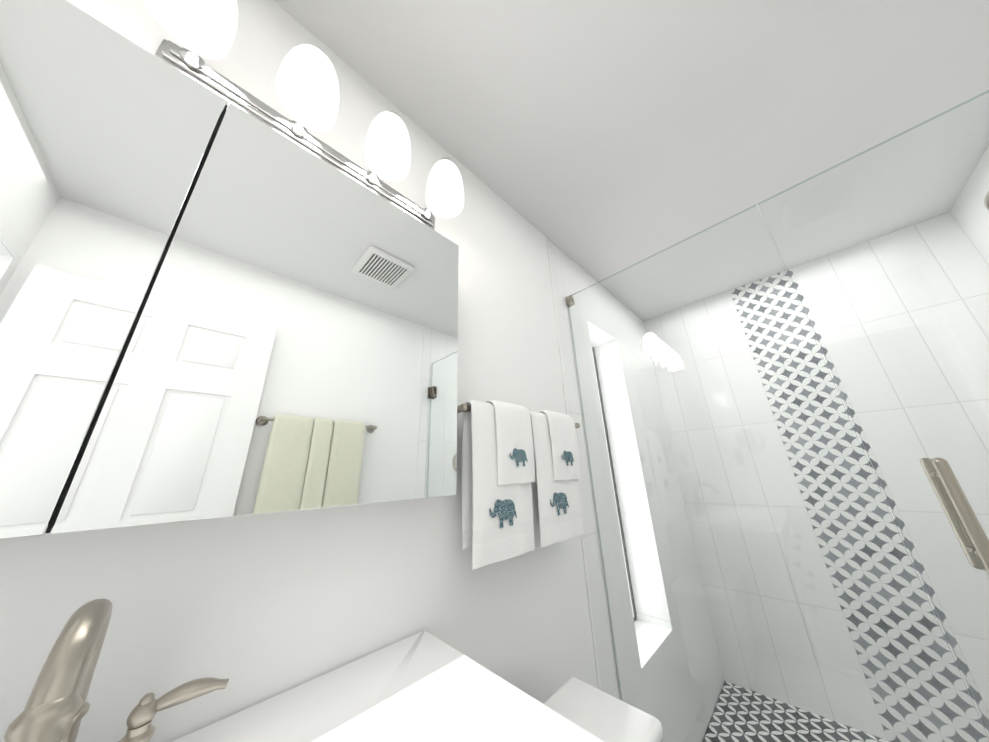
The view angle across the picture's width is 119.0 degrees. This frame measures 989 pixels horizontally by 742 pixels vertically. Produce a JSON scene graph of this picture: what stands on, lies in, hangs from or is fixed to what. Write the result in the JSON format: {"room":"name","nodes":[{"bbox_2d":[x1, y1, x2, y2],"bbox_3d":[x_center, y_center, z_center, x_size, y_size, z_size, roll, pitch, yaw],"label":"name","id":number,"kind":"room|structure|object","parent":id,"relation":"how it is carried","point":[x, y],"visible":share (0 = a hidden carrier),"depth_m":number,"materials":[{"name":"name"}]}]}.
{"room":"bathroom","nodes":[
{"label":"bathroom","id":0,"kind":"room"},
{"bbox_2d":[0,0,724,741],"bbox_3d":[0.069,0.391,1.100,3.255,2.385,0.254,16,-26,-42],"label":"wall","id":1,"kind":"structure","parent":0,"point":[260,608],"depth_m":0.73,"materials":[{"name":"white paint"}]},
{"bbox_2d":[0,0,458,538],"bbox_3d":[-0.499,-0.143,0.442,1.028,0.682,0.109,16,-26,-42],"label":"upper cabinet","id":2,"kind":"object","parent":1,"relation":"attached to","point":[213,305],"visible":1,"depth_m":0.42,"materials":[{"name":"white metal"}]},
{"bbox_2d":[144,0,463,229],"bbox_3d":[-0.358,-0.612,0.718,0.638,0.163,0.180,16,-26,-42],"label":"sconce","id":3,"kind":"object","parent":1,"relation":"attached to","point":[307,87],"visible":1,"depth_m":0.62,"materials":[{"name":"white glass"}]},
{"bbox_2d":[457,400,583,568],"bbox_3d":[0.120,0.316,0.915,0.622,0.402,0.108,16,-26,-42],"label":"towel rail","id":4,"kind":"object","parent":1,"relation":"attached to","point":[521,472],"visible":0.98,"depth_m":0.80,"materials":[{"name":"white fabric"}]},
{"bbox_2d":[591,347,636,621],"bbox_3d":[0.569,0.532,1.662,0.400,1.555,0.034,16,-26,-42],"label":"window","id":5,"kind":"structure","parent":1,"relation":"in","point":[618,511],"depth_m":1.72,"materials":[{"name":"white"}]},
{"bbox_2d":[274,0,988,320],"bbox_3d":[0.165,-1.101,0.607,4.600,0.100,2.012,16,-26,-42],"label":"ceiling","id":6,"kind":"structure","parent":0,"point":[598,140],"depth_m":1.03,"materials":[{"name":"white paint"}]},
{"bbox_2d":[643,212,988,741],"bbox_3d":[1.853,0.529,1.677,0.120,2.385,1.912,16,-26,-42],"label":"wall","id":7,"kind":"structure","parent":0,"point":[848,457],"depth_m":1.55,"materials":[{"name":"tile"}]},
{"bbox_2d":[950,147,988,264],"bbox_3d":[0.856,-0.167,-0.421,4.400,2.385,0.154,16,-26,-42],"label":"wall","id":8,"kind":"structure","parent":0,"point":[974,204],"depth_m":1.35,"materials":[{"name":"white tile"}]},
{"bbox_2d":[984,191,988,209],"bbox_3d":[1.676,-0.582,0.873,0.166,0.170,0.214,16,-26,-42],"label":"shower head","id":9,"kind":"object","parent":8,"relation":"attached to","point":[986,201],"depth_m":0.96},
{"bbox_3d":[-0.238,1.102,-0.666,3.240,0.100,2.012,16,-26,-42],"label":"floor","id":10,"kind":"structure","parent":0,"visible":0},
{"bbox_2d":[4,599,603,741],"bbox_3d":[-0.337,0.696,-0.022,1.068,1.096,0.518,16,-26,-42],"label":"sink","id":11,"kind":"object","parent":10,"relation":"on","point":[423,686],"visible":1,"depth_m":0.39,"materials":[{"name":"white ceramic"}]},
{"bbox_2d":[4,599,229,741],"bbox_3d":[-0.387,0.321,0.252,0.254,0.205,0.161,16,-26,-42],"label":"faucet","id":12,"kind":"object","parent":11,"relation":"on","point":[56,705],"depth_m":0.25,"materials":[{"name":"silver metal"}]},
{"bbox_2d":[543,677,663,741],"bbox_3d":[0.333,0.984,0.269,0.394,0.700,0.739,16,-26,-42],"label":"toilet","id":13,"kind":"object","parent":10,"relation":"on","point":[600,714],"visible":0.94,"depth_m":0.63,"materials":[{"name":"white ceramic"}]},
{"label":"outside","id":14,"kind":"structure","parent":0,"visible":0},
{"bbox_2d":[702,681,889,741],"bbox_3d":[1.437,1.568,0.840,1.360,0.100,1.912,16,-26,-42],"label":"floor","id":15,"kind":"structure","parent":14,"point":[778,735],"depth_m":1.42,"materials":[{"name":"tile"}]},
{"bbox_3d":[0.984,1.320,0.385,0.100,0.100,1.506,16,-26,-42],"label":"shower curb","id":16,"kind":"object","parent":15,"relation":"on","visible":0},
{"bbox_2d":[566,90,988,741],"bbox_3d":[0.948,0.343,0.724,0.120,1.966,1.509,16,-26,-42],"label":"glass shower enclosure","id":17,"kind":"object","parent":16,"relation":"on","point":[960,514],"visible":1,"depth_m":0.80,"materials":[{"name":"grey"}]}
]}

